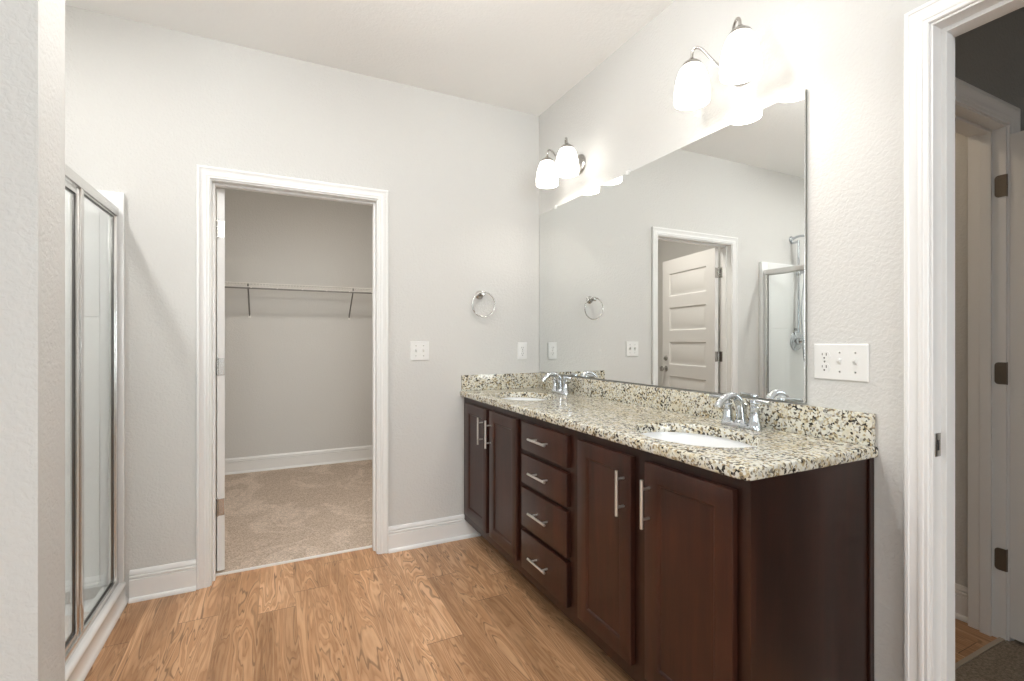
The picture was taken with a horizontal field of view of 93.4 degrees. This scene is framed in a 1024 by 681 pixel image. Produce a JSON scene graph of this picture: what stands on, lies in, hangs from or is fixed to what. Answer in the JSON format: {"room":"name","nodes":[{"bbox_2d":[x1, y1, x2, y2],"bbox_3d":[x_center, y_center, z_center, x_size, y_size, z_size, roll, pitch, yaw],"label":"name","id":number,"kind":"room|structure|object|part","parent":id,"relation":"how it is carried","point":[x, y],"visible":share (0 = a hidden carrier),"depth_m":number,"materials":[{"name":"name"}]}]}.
{"room":"bathroom","nodes":[
{"label":"bathroom","id":0,"kind":"room"},
{"bbox_2d":[0,0,64,680],"bbox_3d":[-1.419,-0.142,0.701,1.140,2.743,0.128,0,0,-26],"label":"wall","id":1,"kind":"structure","parent":0,"point":[32,32],"depth_m":0.89,"materials":[{"name":"grey paint"}]},
{"bbox_2d":[216,187,371,458],"bbox_3d":[-2.111,-0.142,4.723,2.180,2.743,0.100,0,0,-26],"label":"wall","id":2,"kind":"structure","parent":0,"point":[298,372],"depth_m":4.68,"materials":[{"name":"grey paint"}]},
{"bbox_2d":[225,445,371,474],"bbox_3d":[-2.083,1.155,4.666,1.980,0.146,0.027,0,0,-26],"label":"baseboard","id":3,"kind":"structure","parent":2,"relation":"attached to","point":[249,464],"depth_m":4.66,"materials":[{"name":"white paint"}]},
{"bbox_2d":[225,281,371,319],"bbox_3d":[-2.019,-0.360,4.536,1.972,0.300,0.315,0,0,-26],"label":"wire shelf","id":4,"kind":"object","parent":2,"relation":"attached to","point":[249,286],"visible":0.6,"depth_m":4.44,"materials":[{"name":"white metal"}]},
{"bbox_3d":[-1.953,-0.459,4.401,1.972,0.012,0.013,0,0,-26],"label":"hang rod","id":5,"kind":"part","parent":4,"relation":"part of","materials":[{"name":"grey metal"}]},
{"bbox_2d":[65,5,538,603],"bbox_3d":[-1.250,-0.142,2.615,3.130,2.743,0.120,0,0,-26],"label":"wall","id":6,"kind":"structure","parent":0,"point":[146,104],"depth_m":2.60,"materials":[{"name":"grey paint"}]},
{"bbox_2d":[128,559,195,603],"bbox_3d":[-1.679,1.157,2.322,0.266,0.146,0.027,0,0,-26],"label":"baseboard","id":7,"kind":"structure","parent":6,"relation":"attached to","point":[148,583],"depth_m":2.32,"materials":[{"name":"white paint"}]},
{"bbox_2d":[216,188,224,570],"bbox_3d":[-1.777,0.206,2.863,0.163,2.015,0.812,0,0,-37],"label":"door","id":8,"kind":"structure","parent":6,"relation":"in","point":[220,193],"depth_m":2.55,"materials":[{"name":"white paint"}]},
{"bbox_2d":[196,164,387,589],"bbox_3d":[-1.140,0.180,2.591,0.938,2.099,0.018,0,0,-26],"label":"trim","id":9,"kind":"structure","parent":6,"relation":"attached to","point":[204,174],"depth_m":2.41,"materials":[{"name":"white paint"}]},
{"bbox_2d":[216,545,371,575],"bbox_3d":[-1.190,1.225,2.694,0.812,0.009,0.014,0,0,-26],"label":"trim","id":10,"kind":"structure","parent":6,"relation":"attached to","point":[370,546],"depth_m":2.67,"materials":[{"name":"white paint"}]},
{"bbox_2d":[410,341,428,360],"bbox_3d":[-0.550,0.062,2.881,0.116,0.115,0.016,0,0,-26],"label":"switch plate","id":11,"kind":"object","parent":6,"relation":"attached to","point":[419,350],"visible":1,"depth_m":2.88,"materials":[{"name":"white plastic"}]},
{"bbox_2d":[388,514,480,553],"bbox_3d":[-0.458,1.157,2.921,0.576,0.146,0.027,0,0,-26],"label":"baseboard","id":12,"kind":"structure","parent":6,"relation":"attached to","point":[414,535],"depth_m":2.90,"materials":[{"name":"white paint"}]},
{"bbox_2d":[472,291,495,316],"bbox_3d":[-0.188,-0.230,3.027,0.161,0.171,0.073,0,0,-26],"label":"towel ring","id":13,"kind":"object","parent":6,"relation":"attached to","point":[479,294],"visible":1,"depth_m":3.02,"materials":[{"name":"silver metal"}]},
{"bbox_3d":[-0.192,-0.288,3.025,0.054,0.054,0.073,0,0,-26],"label":"wall post","id":14,"kind":"part","parent":13,"relation":"part of","materials":[{"name":"silver metal"}]},
{"bbox_2d":[517,342,526,359],"bbox_3d":[0.069,0.070,3.189,0.070,0.115,0.008,0,0,-26],"label":"outlet plate","id":15,"kind":"object","parent":6,"relation":"attached to","point":[521,346],"visible":1,"depth_m":3.19,"materials":[{"name":"white plastic"}]},
{"bbox_2d":[65,0,674,115],"bbox_3d":[0.106,-1.563,-0.150,3.370,0.100,6.278,0,0,-26],"label":"ceiling","id":16,"kind":"structure","parent":0,"point":[524,56],"depth_m":2.37,"materials":[{"name":"white paint"}]},
{"bbox_2d":[84,460,1023,680],"bbox_3d":[0.923,1.278,1.455,6.250,0.104,8.440,0,0,-26],"label":"floor","id":17,"kind":"structure","parent":0,"point":[459,610],"depth_m":2.15,"materials":[{"name":"laminate"}]},
{"bbox_2d":[65,190,128,680],"bbox_3d":[-1.883,0.270,1.391,0.913,1.917,1.518,0,0,-26],"label":"shower stall","id":18,"kind":"object","parent":17,"relation":"on","point":[96,221],"visible":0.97,"depth_m":2.19,"materials":[{"name":"white plastic"}]},
{"bbox_2d":[65,164,118,665],"bbox_3d":[-1.496,0.256,1.580,0.071,1.736,1.457,0,0,-26],"label":"shower door","id":19,"kind":"structure","parent":18,"relation":"attached to","point":[78,188],"depth_m":1.81,"materials":[{"name":"silver metal"}]},
{"bbox_3d":[-1.478,0.268,1.497,0.020,1.664,0.669,0,0,-26],"label":"pane frame","id":20,"kind":"part","parent":19,"relation":"part of","materials":[{"name":"silver metal"}]},
{"bbox_3d":[-1.634,0.268,1.816,0.028,1.680,0.030,0,0,-26],"label":"post","id":21,"kind":"part","parent":19,"relation":"part of","materials":[{"name":"silver metal"}]},
{"bbox_3d":[-1.514,-0.592,1.571,0.032,0.040,1.457,0,0,-26],"label":"rail","id":22,"kind":"part","parent":19,"relation":"part of","materials":[{"name":"silver metal"}]},
{"bbox_3d":[-1.732,0.268,2.015,0.020,1.678,0.415,0,0,-26],"label":"pane frame","id":23,"kind":"part","parent":19,"relation":"part of","materials":[{"name":"silver metal"}]},
{"bbox_2d":[464,397,873,680],"bbox_3d":[0.362,0.787,2.207,0.590,0.883,2.027,0,0,-26],"label":"vanity cabinet","id":24,"kind":"object","parent":17,"relation":"on","point":[676,570],"visible":0.96,"depth_m":1.42,"materials":[{"name":"brown wood"}]},
{"bbox_3d":[-0.206,0.720,2.799,0.020,0.680,0.328,0,0,-26],"label":"cabinet door","id":25,"kind":"part","parent":24,"relation":"part of","materials":[{"name":"brown wood"}]},
{"bbox_3d":[-0.178,0.503,2.679,0.036,0.150,0.011,0,0,-26],"label":"pull handle","id":26,"kind":"part","parent":24,"relation":"part of","materials":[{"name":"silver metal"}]},
{"bbox_3d":[-0.131,0.503,2.582,0.036,0.150,0.011,0,0,-26],"label":"pull handle","id":27,"kind":"part","parent":24,"relation":"part of","materials":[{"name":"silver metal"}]},
{"bbox_3d":[-0.044,0.720,2.468,0.020,0.680,0.326,0,0,-26],"label":"cabinet door","id":28,"kind":"part","parent":24,"relation":"part of","materials":[{"name":"brown wood"}]},
{"bbox_3d":[0.113,0.440,2.085,0.036,0.011,0.150,0,0,-26],"label":"pull handle","id":29,"kind":"part","parent":24,"relation":"part of","materials":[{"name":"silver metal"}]},
{"bbox_3d":[0.113,0.972,2.085,0.036,0.011,0.150,0,0,-26],"label":"pull handle","id":30,"kind":"part","parent":24,"relation":"part of","materials":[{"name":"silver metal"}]},
{"bbox_3d":[0.113,0.772,2.085,0.036,0.011,0.150,0,0,-26],"label":"pull handle","id":31,"kind":"part","parent":24,"relation":"part of","materials":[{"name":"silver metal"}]},
{"bbox_3d":[0.113,0.594,2.085,0.036,0.011,0.150,0,0,-26],"label":"pull handle","id":32,"kind":"part","parent":24,"relation":"part of","materials":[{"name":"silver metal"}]},
{"bbox_3d":[0.138,0.975,2.097,0.020,0.177,0.393,0,0,-26],"label":"drawer","id":33,"kind":"part","parent":24,"relation":"part of","materials":[{"name":"brown wood"}]},
{"bbox_3d":[0.138,0.775,2.097,0.020,0.181,0.393,0,0,-26],"label":"drawer","id":34,"kind":"part","parent":24,"relation":"part of","materials":[{"name":"brown wood"}]},
{"bbox_3d":[0.138,0.597,2.097,0.020,0.133,0.393,0,0,-26],"label":"drawer","id":35,"kind":"part","parent":24,"relation":"part of","materials":[{"name":"brown wood"}]},
{"bbox_3d":[0.138,0.443,2.097,0.020,0.129,0.393,0,0,-26],"label":"drawer","id":36,"kind":"part","parent":24,"relation":"part of","materials":[{"name":"brown wood"}]},
{"bbox_3d":[0.327,0.720,1.713,0.020,0.680,0.308,0,0,-26],"label":"cabinet door","id":37,"kind":"part","parent":24,"relation":"part of","materials":[{"name":"brown wood"}]},
{"bbox_3d":[0.355,0.503,1.592,0.036,0.150,0.011,0,0,-26],"label":"pull handle","id":38,"kind":"part","parent":24,"relation":"part of","materials":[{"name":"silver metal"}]},
{"bbox_3d":[0.408,0.503,1.483,0.036,0.150,0.011,0,0,-26],"label":"pull handle","id":39,"kind":"part","parent":24,"relation":"part of","materials":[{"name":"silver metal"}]},
{"bbox_2d":[460,373,877,480],"bbox_3d":[0.377,0.281,2.210,0.564,0.130,2.037,0,0,-26],"label":"countertop","id":40,"kind":"structure","parent":24,"relation":"on","point":[794,438],"depth_m":1.73,"materials":[{"name":"stone"}]},
{"bbox_2d":[501,397,545,400],"bbox_3d":[0.067,0.420,2.723,0.370,0.148,0.480,0,0,-26],"label":"sink","id":41,"kind":"object","parent":40,"relation":"in","point":[510,398],"visible":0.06,"depth_m":2.93,"materials":[{"name":"white ceramic"}]},
{"bbox_2d":[541,372,570,394],"bbox_3d":[0.274,0.248,2.841,0.193,0.128,0.179,0,0,21],"label":"faucet","id":42,"kind":"object","parent":40,"relation":"on","point":[560,386],"visible":1,"depth_m":2.81,"materials":[{"name":"silver metal"}]},
{"bbox_3d":[0.241,0.243,2.825,0.158,0.117,0.052,0,0,-26],"label":"spout","id":43,"kind":"part","parent":42,"relation":"part of","materials":[{"name":"silver metal"}]},
{"bbox_3d":[0.261,0.254,2.897,0.047,0.097,0.046,0,0,-26],"label":"handle","id":44,"kind":"part","parent":42,"relation":"part of","materials":[{"name":"silver metal"}]},
{"bbox_3d":[0.285,0.304,2.846,0.054,0.016,0.164,0,0,-26],"label":"plate","id":45,"kind":"part","parent":42,"relation":"part of","materials":[{"name":"silver metal"}]},
{"bbox_3d":[0.310,0.254,2.796,0.047,0.097,0.046,0,0,-26],"label":"handle","id":46,"kind":"part","parent":42,"relation":"part of","materials":[{"name":"silver metal"}]},
{"bbox_2d":[642,432,752,447],"bbox_3d":[0.609,0.420,1.618,0.370,0.148,0.480,0,0,-26],"label":"sink","id":47,"kind":"object","parent":40,"relation":"in","point":[677,437],"visible":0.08,"depth_m":1.79,"materials":[{"name":"white ceramic"}]},
{"bbox_2d":[709,392,771,430],"bbox_3d":[0.815,0.248,1.736,0.193,0.128,0.179,0,0,21],"label":"faucet","id":48,"kind":"object","parent":40,"relation":"on","point":[741,421],"visible":1,"depth_m":1.72,"materials":[{"name":"silver metal"}]},
{"bbox_3d":[0.781,0.213,1.820,0.017,0.018,0.071,0,0,-37],"label":"lever","id":49,"kind":"part","parent":48,"relation":"part of","materials":[{"name":"silver metal"}]},
{"bbox_3d":[0.802,0.254,1.792,0.047,0.097,0.046,0,0,-26],"label":"handle","id":50,"kind":"part","parent":48,"relation":"part of","materials":[{"name":"silver metal"}]},
{"bbox_3d":[0.783,0.243,1.720,0.158,0.117,0.052,0,0,-26],"label":"spout","id":51,"kind":"part","parent":48,"relation":"part of","materials":[{"name":"silver metal"}]},
{"bbox_3d":[0.827,0.304,1.742,0.054,0.016,0.164,0,0,-26],"label":"plate","id":52,"kind":"part","parent":48,"relation":"part of","materials":[{"name":"silver metal"}]},
{"bbox_3d":[0.851,0.254,1.692,0.047,0.097,0.046,0,0,-26],"label":"handle","id":53,"kind":"part","parent":48,"relation":"part of","materials":[{"name":"silver metal"}]},
{"bbox_3d":[0.861,0.213,1.659,0.017,0.018,0.071,0,0,-15],"label":"lever","id":54,"kind":"part","parent":48,"relation":"part of","materials":[{"name":"silver metal"}]},
{"bbox_3d":[0.495,0.720,1.370,0.020,0.680,0.324,0,0,-26],"label":"cabinet door","id":55,"kind":"part","parent":24,"relation":"part of","materials":[{"name":"brown wood"}]},
{"bbox_3d":[0.838,0.788,1.323,0.515,0.882,0.021,0,0,-26],"label":"panel","id":56,"kind":"part","parent":24,"relation":"part of","materials":[{"name":"brown wood"}]},
{"bbox_2d":[955,637,1004,669],"bbox_3d":[1.647,1.226,1.801,0.815,0.008,0.016,0,0,-26],"label":"trim","id":57,"kind":"structure","parent":17,"relation":"on","point":[998,640],"depth_m":1.89,"materials":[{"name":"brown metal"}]},
{"bbox_2d":[539,0,930,680],"bbox_3d":[1.539,-0.142,0.620,0.120,2.743,6.158,0,0,-26],"label":"wall","id":58,"kind":"structure","parent":0,"point":[848,55],"depth_m":1.54,"materials":[{"name":"grey paint"}]},
{"bbox_2d":[536,137,585,188],"bbox_3d":[0.296,-1.017,2.759,0.225,0.207,0.347,0,0,-26],"label":"vanity light","id":59,"kind":"object","parent":58,"relation":"attached to","point":[568,164],"visible":1,"depth_m":2.76,"materials":[{"name":"white glass"}]},
{"bbox_3d":[0.207,-0.983,2.835,0.132,0.140,0.132,0,0,-26],"label":"lamp shade","id":60,"kind":"part","parent":59,"relation":"part of","materials":[{"name":"white glass"}]},
{"bbox_3d":[0.282,-1.062,2.801,0.173,0.117,0.039,0,0,15],"label":"arm","id":61,"kind":"part","parent":59,"relation":"part of","materials":[{"name":"silver metal"}]},
{"bbox_3d":[0.302,-0.983,2.642,0.132,0.140,0.132,0,0,-26],"label":"lamp shade","id":62,"kind":"part","parent":59,"relation":"part of","materials":[{"name":"white glass"}]},
{"bbox_3d":[0.375,-1.025,2.798,0.050,0.116,0.116,0,0,-26],"label":"plate","id":63,"kind":"part","parent":59,"relation":"part of","materials":[{"name":"silver metal"}]},
{"bbox_2d":[540,89,806,402],"bbox_3d":[0.582,-0.320,2.414,0.016,1.058,1.798,0,0,-26],"label":"mirror","id":64,"kind":"object","parent":58,"relation":"attached to","point":[686,268],"visible":1,"depth_m":2.02,"materials":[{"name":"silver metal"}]},
{"bbox_2d":[538,373,875,446],"bbox_3d":[0.620,0.264,2.332,0.020,0.096,2.031,0,0,-26],"label":"backsplash","id":65,"kind":"structure","parent":58,"relation":"attached to","point":[855,427],"depth_m":1.74,"materials":[{"name":"stone"}]},
{"bbox_2d":[674,17,761,110],"bbox_3d":[0.779,-1.017,1.774,0.225,0.207,0.347,0,0,-26],"label":"vanity light","id":66,"kind":"object","parent":58,"relation":"attached to","point":[741,59],"visible":1,"depth_m":1.72,"materials":[{"name":"white glass"}]},
{"bbox_3d":[0.690,-0.983,1.850,0.132,0.140,0.132,0,0,-26],"label":"lamp shade","id":67,"kind":"part","parent":66,"relation":"part of","materials":[{"name":"white glass"}]},
{"bbox_3d":[0.765,-1.062,1.816,0.173,0.117,0.039,0,0,15],"label":"arm","id":68,"kind":"part","parent":66,"relation":"part of","materials":[{"name":"silver metal"}]},
{"bbox_3d":[0.803,-1.062,1.738,0.039,0.117,0.173,0,0,23],"label":"arm","id":69,"kind":"part","parent":66,"relation":"part of","materials":[{"name":"silver metal"}]},
{"bbox_3d":[0.785,-0.989,1.657,0.062,0.102,0.062,0,0,-26],"label":"light bulb","id":70,"kind":"part","parent":66,"relation":"part of","materials":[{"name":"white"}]},
{"bbox_3d":[0.785,-0.983,1.657,0.132,0.140,0.132,0,0,-26],"label":"lamp shade","id":71,"kind":"part","parent":66,"relation":"part of","materials":[{"name":"white glass"}]},
{"bbox_2d":[814,344,868,381],"bbox_3d":[1.025,0.068,1.511,0.016,0.115,0.162,0,0,-26],"label":"switch plate","id":72,"kind":"object","parent":58,"relation":"attached to","point":[843,362],"visible":1,"depth_m":1.50,"materials":[{"name":"white plastic"}]},
{"bbox_2d":[819,363,829,371],"bbox_3d":[1.006,0.087,1.553,0.003,0.028,0.034,0,0,-26],"label":"receptacle","id":73,"kind":"object","parent":72,"relation":"attached to","point":[823,367],"depth_m":1.55,"materials":[{"name":"white plastic"}]},
{"bbox_2d":[819,351,829,359],"bbox_3d":[1.006,0.048,1.553,0.003,0.028,0.034,0,0,-26],"label":"receptacle","id":74,"kind":"object","parent":72,"relation":"attached to","point":[823,355],"depth_m":1.55,"materials":[{"name":"white plastic"}]},
{"bbox_2d":[904,0,978,680],"bbox_3d":[1.308,0.158,0.933,0.018,2.143,0.935,0,0,-26],"label":"trim","id":75,"kind":"structure","parent":58,"relation":"attached to","point":[917,21],"depth_m":1.32,"materials":[{"name":"white paint"}]},
{"bbox_2d":[930,0,1023,680],"bbox_3d":[1.370,0.181,0.963,0.122,2.098,0.845,0,0,-26],"label":"trim","id":76,"kind":"structure","parent":58,"relation":"attached to","point":[943,32],"depth_m":1.31,"materials":[{"name":"white paint"}]},
{"bbox_3d":[1.157,0.283,1.311,0.028,0.063,0.004,0,0,-26],"label":"strike plate","id":77,"kind":"part","parent":76,"relation":"part of","materials":[{"name":"silver metal"}]},
{"bbox_2d":[955,133,967,586],"bbox_3d":[1.232,-0.142,2.665,1.130,2.743,1.700,0,0,-26],"label":"wall","id":78,"kind":"structure","parent":0,"point":[961,142],"depth_m":2.14,"materials":[{"name":"grey paint"}]},
{"bbox_2d":[955,583,967,622],"bbox_3d":[1.646,1.157,2.812,0.027,0.146,1.600,0,0,-26],"label":"baseboard","id":79,"kind":"structure","parent":78,"relation":"attached to","point":[961,592],"depth_m":2.12,"materials":[{"name":"white paint"}]},
{"bbox_2d":[955,7,1023,130],"bbox_3d":[2.418,-0.142,2.233,2.880,2.743,0.120,0,0,-26],"label":"wall","id":80,"kind":"structure","parent":0,"point":[989,57],"depth_m":1.94,"materials":[{"name":"grey paint"}]},
{"bbox_2d":[955,77,1020,640],"bbox_3d":[1.626,0.169,1.844,0.847,2.121,0.123,0,0,-26],"label":"trim","id":81,"kind":"structure","parent":80,"relation":"attached to","point":[987,136],"depth_m":2.01,"materials":[{"name":"white paint"}]},
{"bbox_2d":[1007,130,1023,642],"bbox_3d":[2.202,0.185,1.615,0.042,2.050,0.814,0,0,-24],"label":"door","id":82,"kind":"structure","parent":80,"relation":"in","point":[1016,139],"depth_m":1.94,"materials":[{"name":"white paint"}]}
]}

